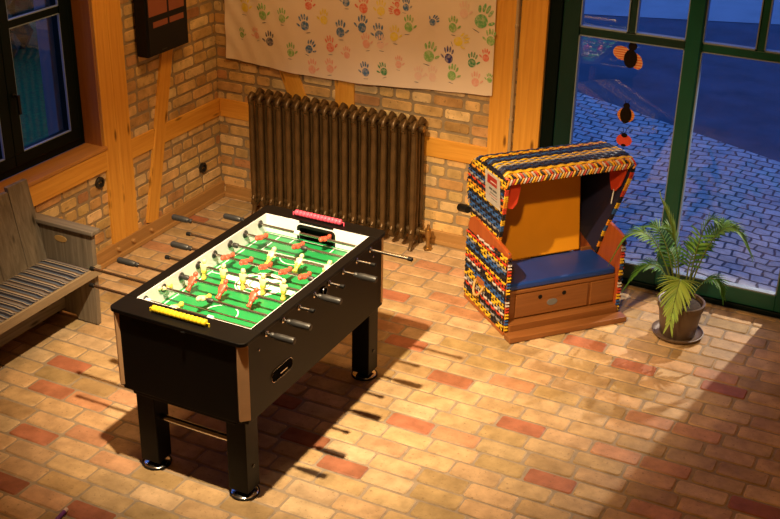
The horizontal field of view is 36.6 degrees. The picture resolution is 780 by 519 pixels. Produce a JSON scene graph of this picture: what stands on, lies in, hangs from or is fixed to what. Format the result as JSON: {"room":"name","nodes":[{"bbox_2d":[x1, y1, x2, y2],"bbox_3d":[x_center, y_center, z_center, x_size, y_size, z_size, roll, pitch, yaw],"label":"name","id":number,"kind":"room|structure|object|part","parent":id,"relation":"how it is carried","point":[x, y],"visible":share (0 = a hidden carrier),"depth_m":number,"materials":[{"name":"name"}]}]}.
{"room":"common room","nodes":[
{"label":"common room","id":0,"kind":"room"},
{"bbox_2d":[0,0,221,252],"bbox_3d":[-3.375,-1.046,4.447,0.307,5.100,9.500,13,28,24],"label":"wall","id":1,"kind":"structure","parent":0,"point":[193,80],"depth_m":8.22,"materials":[{"name":"brick"}]},
{"bbox_2d":[0,0,107,192],"bbox_3d":[-2.236,-1.077,6.818,0.234,1.363,1.420,13,28,24],"label":"window","id":2,"kind":"structure","parent":1,"relation":"in","point":[71,23],"depth_m":7.30,"materials":[{"name":"green paint"}]},
{"bbox_3d":[-2.415,-0.993,6.641,0.071,1.208,0.608,13,28,24],"label":"sash","id":3,"kind":"part","parent":2,"relation":"part of","materials":[{"name":"black paint"}]},
{"bbox_3d":[-2.209,-0.920,6.991,0.047,0.124,0.028,13,28,24],"label":"handle","id":4,"kind":"part","parent":2,"relation":"part of","materials":[{"name":"black plastic"}]},
{"bbox_3d":[-2.144,-1.221,7.126,0.071,1.208,0.586,13,28,24],"label":"sash","id":5,"kind":"part","parent":2,"relation":"part of","materials":[{"name":"black paint"}]},
{"bbox_3d":[-2.220,-0.468,7.096,0.171,0.024,1.420,13,28,24],"label":"sill","id":6,"kind":"part","parent":2,"relation":"part of","materials":[{"name":"brown wood"}]},
{"bbox_2d":[29,151,107,205],"bbox_3d":[-2.219,-0.347,7.034,0.058,0.135,1.588,13,28,24],"label":"trim","id":7,"kind":"structure","parent":1,"relation":"attached to","point":[52,186],"depth_m":7.36,"materials":[{"name":"brown wood"}]},
{"bbox_2d":[95,177,104,188],"bbox_3d":[-1.883,-0.498,7.670,0.017,0.080,0.080,13,28,24],"label":"wall socket","id":8,"kind":"object","parent":1,"relation":"attached to","point":[99,183],"visible":1,"depth_m":7.66,"materials":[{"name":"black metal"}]},
{"bbox_2d":[89,0,125,243],"bbox_3d":[-1.823,-1.294,7.431,0.050,2.590,0.129,13,28,24],"label":"trim","id":9,"kind":"structure","parent":1,"relation":"attached to","point":[98,15],"depth_m":7.58,"materials":[{"name":"brown wood"}]},
{"bbox_2d":[105,0,138,236],"bbox_3d":[-1.763,-1.347,7.541,0.048,2.590,0.139,13,28,24],"label":"trim","id":10,"kind":"structure","parent":1,"relation":"attached to","point":[113,10],"depth_m":7.72,"materials":[{"name":"brown wood"}]},
{"bbox_2d":[131,128,154,157],"bbox_3d":[-1.668,-0.806,8.041,0.045,0.135,0.340,13,28,24],"label":"trim","id":11,"kind":"structure","parent":1,"relation":"attached to","point":[142,143],"depth_m":7.99,"materials":[{"name":"brown wood"}]},
{"bbox_2d":[146,49,172,222],"bbox_3d":[-1.510,-1.581,7.980,0.051,2.668,0.781,13,28,24],"label":"trim","id":12,"kind":"structure","parent":1,"relation":"attached to","point":[165,62],"depth_m":8.13,"materials":[{"name":"brown wood"}]},
{"bbox_2d":[96,180,225,268],"bbox_3d":[-2.300,0.325,7.156,0.059,0.115,4.600,13,28,24],"label":"baseboard","id":13,"kind":"structure","parent":1,"relation":"attached to","point":[146,233],"depth_m":8.33,"materials":[{"name":"brown wood"}]},
{"bbox_2d":[133,0,188,57],"bbox_3d":[-1.496,-1.725,7.738,0.100,0.710,0.475,13,28,24],"label":"upper cabinet","id":14,"kind":"object","parent":1,"relation":"attached to","point":[161,26],"visible":1,"depth_m":7.71,"materials":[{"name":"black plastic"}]},
{"bbox_2d":[153,98,219,141],"bbox_3d":[-1.456,-0.985,8.421,0.045,0.135,0.800,13,28,24],"label":"trim","id":15,"kind":"structure","parent":1,"relation":"attached to","point":[181,124],"depth_m":8.45,"materials":[{"name":"brown wood"}]},
{"bbox_2d":[199,162,206,172],"bbox_3d":[-1.378,-0.676,8.707,0.017,0.080,0.080,13,28,24],"label":"wall socket","id":16,"kind":"object","parent":1,"relation":"attached to","point":[203,166],"visible":1,"depth_m":8.70,"materials":[{"name":"black plastic"}]},
{"bbox_2d":[214,0,550,257],"bbox_3d":[2.531,-1.893,6.443,8.300,5.100,0.307,13,28,24],"label":"wall","id":17,"kind":"structure","parent":0,"point":[451,116],"depth_m":8.15,"materials":[{"name":"brick"}]},
{"bbox_2d":[279,70,306,99],"bbox_3d":[-0.793,-1.577,8.276,0.566,1.131,0.045,13,28,24],"label":"trim","id":18,"kind":"structure","parent":17,"relation":"attached to","point":[293,84],"depth_m":8.35,"materials":[{"name":"brown wood"}]},
{"bbox_2d":[335,80,354,108],"bbox_3d":[-0.293,-1.843,7.870,0.150,1.930,0.046,13,28,24],"label":"trim","id":19,"kind":"structure","parent":17,"relation":"attached to","point":[344,91],"depth_m":8.18,"materials":[{"name":"brown wood"}]},
{"bbox_2d":[220,98,486,163],"bbox_3d":[-0.298,-0.911,8.313,2.130,0.137,0.045,13,28,24],"label":"trim","id":20,"kind":"structure","parent":17,"relation":"attached to","point":[433,147],"depth_m":8.01,"materials":[{"name":"brown wood"}]},
{"bbox_2d":[224,0,495,95],"bbox_3d":[-0.250,-1.637,7.890,2.064,0.956,0.037,13,28,24],"label":"banner","id":21,"kind":"object","parent":17,"relation":"attached to","point":[439,45],"visible":1,"depth_m":7.90,"materials":[{"name":"fabric"}]},
{"bbox_2d":[225,184,529,260],"bbox_3d":[-0.153,-0.274,8.507,2.458,0.095,0.046,13,28,24],"label":"baseboard","id":22,"kind":"structure","parent":17,"relation":"attached to","point":[438,237],"depth_m":8.29,"materials":[{"name":"brown wood"}]},
{"bbox_2d":[487,0,516,153],"bbox_3d":[0.733,-1.298,7.553,0.154,2.600,0.050,13,28,24],"label":"trim","id":23,"kind":"structure","parent":17,"relation":"attached to","point":[505,21],"depth_m":7.59,"materials":[{"name":"brown wood"}]},
{"bbox_2d":[507,0,520,151],"bbox_3d":[0.793,-1.264,7.486,0.030,2.600,0.030,13,28,24],"label":"conduit pipe","id":24,"kind":"object","parent":17,"relation":"attached to","point":[517,25],"visible":0.61,"depth_m":7.52,"materials":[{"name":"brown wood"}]},
{"bbox_2d":[512,0,549,150],"bbox_3d":[0.903,-1.257,7.476,0.174,2.600,0.052,13,28,24],"label":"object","id":25,"kind":"structure","parent":17,"relation":"attached to","point":[535,13],"depth_m":7.49,"materials":[{"name":"brown wood"}]},
{"bbox_2d":[531,0,779,318],"bbox_3d":[1.824,-0.857,7.201,1.853,2.350,0.090,13,28,24],"label":"window","id":26,"kind":"structure","parent":17,"relation":"in","point":[566,30],"depth_m":7.32,"materials":[{"name":"green paint"}]},
{"bbox_3d":[1.435,-0.924,7.381,0.817,2.228,0.058,13,28,24],"label":"door","id":27,"kind":"part","parent":26,"relation":"part of","materials":[{"name":"green paint"}]},
{"bbox_2d":[616,129,631,146],"bbox_3d":[1.473,-0.767,7.428,0.101,0.121,0.007,13,28,24],"label":"paper ladybird","id":28,"kind":"object","parent":26,"relation":"attached to","point":[624,140],"visible":1,"depth_m":7.44,"materials":[{"name":"red paper"}]},
{"bbox_2d":[617,101,634,122],"bbox_3d":[1.471,-0.918,7.357,0.110,0.147,0.008,13,28,24],"label":"paper beetle","id":29,"kind":"object","parent":26,"relation":"attached to","point":[625,114],"visible":1,"depth_m":7.36,"materials":[{"name":"black paper"}]},
{"bbox_2d":[613,43,642,68],"bbox_3d":[1.454,-1.254,7.209,0.191,0.172,0.008,13,28,24],"label":"bee","id":30,"kind":"object","parent":26,"relation":"attached to","point":[631,59],"visible":1,"depth_m":7.21},
{"bbox_3d":[2.188,-0.747,7.044,0.867,2.228,0.058,13,28,24],"label":"door","id":31,"kind":"part","parent":26,"relation":"part of","materials":[{"name":"green paint"}]},
{"bbox_2d":[0,196,779,518],"bbox_3d":[0.226,2.083,3.757,8.600,0.007,9.250,13,28,24],"label":"floor","id":32,"kind":"structure","parent":0,"point":[457,420],"depth_m":6.27,"materials":[{"name":"brick"}]},
{"bbox_2d":[0,179,101,346],"bbox_3d":[-2.296,0.256,6.433,0.505,0.868,1.654,13,28,24],"label":"bench","id":33,"kind":"object","parent":32,"relation":"on","point":[28,237],"visible":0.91,"depth_m":6.96,"materials":[{"name":"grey wood"}]},
{"bbox_2d":[0,258,88,322],"bbox_3d":[-2.238,0.301,6.434,0.360,0.030,1.508,13,28,24],"label":"bench cushion","id":34,"kind":"object","parent":33,"relation":"on","point":[38,281],"visible":0.99,"depth_m":6.75,"materials":[{"name":"fabric"}]},
{"bbox_3d":[-2.087,0.363,6.358,0.028,0.057,1.615,13,28,24],"label":"rail","id":35,"kind":"part","parent":33,"relation":"part of","materials":[{"name":"brown wood"}]},
{"bbox_3d":[-1.952,0.072,7.130,0.465,0.606,0.035,13,28,24],"label":"panel","id":36,"kind":"part","parent":33,"relation":"part of","materials":[{"name":"brown wood"}]},
{"bbox_2d":[55,507,68,518],"bbox_3d":[-1.540,1.201,5.479,0.021,0.021,0.152,9,27,16],"label":"pen","id":37,"kind":"object","parent":32,"relation":"on","point":[64,511],"visible":1,"depth_m":5.50,"materials":[{"name":"purple plastic"}]},
{"bbox_2d":[89,205,412,500],"bbox_3d":[-0.750,0.401,6.134,1.405,0.922,1.416,13,28,24],"label":"foosball table","id":38,"kind":"object","parent":32,"relation":"on","point":[222,332],"visible":1,"depth_m":5.74,"materials":[{"name":"black laminate"}]},
{"bbox_3d":[-1.160,0.793,5.803,0.106,0.417,0.106,13,28,24],"label":"leg","id":39,"kind":"part","parent":38,"relation":"part of","materials":[{"name":"black laminate"}]},
{"bbox_3d":[-0.948,0.247,5.553,1.144,0.016,0.016,13,28,24],"label":"rod","id":40,"kind":"part","parent":38,"relation":"part of","materials":[{"name":"metal"}]},
{"bbox_3d":[-0.935,0.180,5.694,1.262,0.016,0.016,13,28,24],"label":"rod","id":41,"kind":"part","parent":38,"relation":"part of","materials":[{"name":"metal"}]},
{"bbox_3d":[-0.875,0.123,5.813,1.136,0.016,0.016,13,28,24],"label":"rod","id":42,"kind":"part","parent":38,"relation":"part of","materials":[{"name":"metal"}]},
{"bbox_3d":[-0.697,0.902,5.596,0.108,0.417,0.106,13,28,24],"label":"leg","id":43,"kind":"part","parent":38,"relation":"part of","materials":[{"name":"black laminate"}]},
{"bbox_3d":[-0.693,0.095,5.878,1.011,0.016,0.016,13,28,24],"label":"rod","id":44,"kind":"part","parent":38,"relation":"part of","materials":[{"name":"metal"}]},
{"bbox_3d":[-0.666,0.043,5.918,0.755,0.019,1.400,13,28,24],"label":"rail","id":45,"kind":"part","parent":38,"relation":"part of","materials":[{"name":"black laminate"}]},
{"bbox_3d":[-0.689,0.026,6.023,1.017,0.016,0.016,13,28,24],"label":"rod","id":46,"kind":"part","parent":38,"relation":"part of","materials":[{"name":"metal"}]},
{"bbox_3d":[-0.577,-0.018,6.119,1.128,0.016,0.016,13,28,24],"label":"rod","id":47,"kind":"part","parent":38,"relation":"part of","materials":[{"name":"metal"}]},
{"bbox_3d":[-0.640,-0.104,6.293,1.244,0.016,0.016,13,28,24],"label":"rod","id":48,"kind":"part","parent":38,"relation":"part of","materials":[{"name":"metal"}]},
{"bbox_2d":[321,286,327,293],"bbox_3d":[-0.324,0.156,5.809,0.014,0.052,0.052,13,28,24],"label":"cup","id":49,"kind":"object","parent":38,"relation":"on","point":[324,289],"depth_m":5.80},
{"bbox_3d":[-0.404,-0.121,6.339,1.139,0.016,0.016,13,28,24],"label":"rod","id":50,"kind":"part","parent":38,"relation":"part of","materials":[{"name":"metal"}]},
{"bbox_3d":[-0.141,0.432,6.593,0.108,0.417,0.108,13,28,24],"label":"leg","id":51,"kind":"part","parent":38,"relation":"part of","materials":[{"name":"black laminate"}]},
{"bbox_2d":[247,87,431,250],"bbox_3d":[-0.347,-0.635,8.284,1.443,0.940,0.202,13,28,24],"label":"radiator","id":52,"kind":"object","parent":32,"relation":"on","point":[305,155],"visible":0.99,"depth_m":8.21,"materials":[{"name":"brown metal"}]},
{"bbox_2d":[457,140,635,343],"bbox_3d":[0.950,-0.186,7.275,0.885,1.048,0.784,-9,28,-20],"label":"beach chair","id":53,"kind":"object","parent":32,"relation":"on","point":[559,198],"visible":0.99,"depth_m":7.23,"materials":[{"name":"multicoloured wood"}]},
{"bbox_3d":[0.539,0.184,7.317,0.044,0.085,0.124,-9,28,-20],"label":"carry handle","id":54,"kind":"part","parent":53,"relation":"part of","materials":[{"name":"wicker"}]},
{"bbox_3d":[0.559,0.138,7.303,0.006,0.045,0.100,-9,28,-20],"label":"handle plate","id":55,"kind":"part","parent":53,"relation":"part of","materials":[{"name":"brown wood"}]},
{"bbox_3d":[0.598,0.080,7.235,0.024,0.590,0.545,-9,28,-20],"label":"panel","id":56,"kind":"part","parent":53,"relation":"part of","materials":[{"name":"multicoloured wicker"}]},
{"bbox_2d":[485,168,499,210],"bbox_3d":[0.600,-0.409,6.891,0.016,0.200,0.196,-9,28,-20],"label":"paper notice","id":57,"kind":"object","parent":53,"relation":"attached to","point":[492,183],"visible":1,"depth_m":6.89,"materials":[{"name":"white paper"}]},
{"bbox_3d":[0.898,-0.329,7.309,0.628,0.637,0.127,-9,28,-20],"label":"backrest","id":58,"kind":"part","parent":53,"relation":"part of","materials":[{"name":"orange fabric"}]},
{"bbox_2d":[457,152,633,250],"bbox_3d":[0.917,-0.340,7.229,1.042,0.704,0.979,13,28,24],"label":"hood","id":59,"kind":"object","parent":53,"relation":"attached to","point":[550,201],"depth_m":7.25,"materials":[{"name":"wicker"}]},
{"bbox_3d":[0.985,0.248,7.199,0.500,0.152,0.012,-9,28,-20],"label":"drawer","id":60,"kind":"part","parent":53,"relation":"part of","materials":[{"name":"brown wood"}]},
{"bbox_3d":[0.988,0.257,7.196,0.072,0.044,0.002,-9,28,-20],"label":"maker plate","id":61,"kind":"part","parent":53,"relation":"part of","materials":[{"name":"silver metal"}]},
{"bbox_2d":[509,249,614,290],"bbox_3d":[0.992,0.061,7.290,0.744,0.045,0.300,-9,28,-20],"label":"seat cushion","id":62,"kind":"object","parent":53,"relation":"on","point":[581,266],"depth_m":7.26,"materials":[{"name":"blue fabric"}]},
{"bbox_3d":[1.249,-0.053,7.514,0.084,0.070,0.015,-9,28,-20],"label":"rail","id":63,"kind":"part","parent":53,"relation":"part of","materials":[{"name":"brown wood"}]},
{"bbox_3d":[1.318,-0.034,7.500,0.024,0.590,0.545,-9,28,-20],"label":"panel","id":64,"kind":"part","parent":53,"relation":"part of","materials":[{"name":"brown wood"}]},
{"bbox_3d":[1.313,0.196,7.320,0.167,0.152,0.012,-9,28,-20],"label":"filler panel","id":65,"kind":"part","parent":53,"relation":"part of","materials":[{"name":"brown wood"}]},
{"bbox_2d":[651,320,703,343],"bbox_3d":[1.748,0.439,7.185,0.312,0.027,0.312,13,28,24],"label":"saucer","id":66,"kind":"object","parent":32,"relation":"on","point":[699,333],"visible":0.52,"depth_m":7.13,"materials":[{"name":"brown ceramic"}]},
{"bbox_2d":[608,192,754,339],"bbox_3d":[1.739,0.024,7.022,0.717,0.899,0.599,-9,28,-21],"label":"potted palm","id":67,"kind":"object","parent":66,"relation":"on","point":[680,311],"visible":1,"depth_m":6.99,"materials":[{"name":"plant"}]},
{"bbox_2d":[657,291,705,339],"bbox_3d":[1.750,0.344,7.139,0.282,0.221,0.282,13,28,24],"label":"pot","id":68,"kind":"object","parent":67,"relation":"attached to","point":[685,328],"depth_m":7.07,"materials":[{"name":"brown ceramic"}]},
{"label":"outside","id":69,"kind":"structure","parent":0,"visible":0},
{"bbox_2d":[13,21,48,145],"bbox_3d":[-7.430,-3.126,14.337,15.700,0.001,23.000,13,28,24],"label":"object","id":70,"kind":"structure","parent":69,"point":[27,67],"depth_m":11.39,"materials":[{"name":"teal fabric"}]},
{"bbox_2d":[6,0,33,57],"bbox_3d":[-3.706,-3.227,12.823,1.196,1.832,12.383,13,28,24],"label":"hedge","id":71,"kind":"object","parent":70,"relation":"on","point":[20,36],"visible":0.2,"depth_m":12.31,"materials":[{"name":"green plant"}]},
{"bbox_2d":[33,0,62,134],"bbox_3d":[-2.216,-1.507,7.706,0.100,3.060,0.160,13,28,24],"label":"porch post","id":72,"kind":"object","parent":70,"relation":"on","point":[44,28],"visible":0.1,"depth_m":7.76,"materials":[{"name":"paint"}]},
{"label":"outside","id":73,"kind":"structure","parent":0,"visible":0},
{"bbox_2d":[572,92,779,291],"bbox_3d":[3.292,-0.707,9.771,10.500,0.001,5.350,13,28,24],"label":"pavement","id":74,"kind":"structure","parent":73,"point":[740,185],"depth_m":9.34,"materials":[{"name":"stone"}]},
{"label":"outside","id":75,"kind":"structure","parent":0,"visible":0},
{"bbox_2d":[584,0,779,23],"bbox_3d":[4.117,-4.055,16.743,26.000,0.001,12.000,13,28,24],"label":"pavement","id":76,"kind":"structure","parent":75,"point":[745,11],"depth_m":14.82,"materials":[{"name":"blue stone"}]},
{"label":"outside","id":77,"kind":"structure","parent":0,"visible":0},
{"bbox_2d":[577,14,779,161],"bbox_3d":[3.941,-1.974,12.434,22.000,0.001,10.700,13,28,24],"label":"street","id":78,"kind":"structure","parent":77,"point":[738,101],"depth_m":12.06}
]}

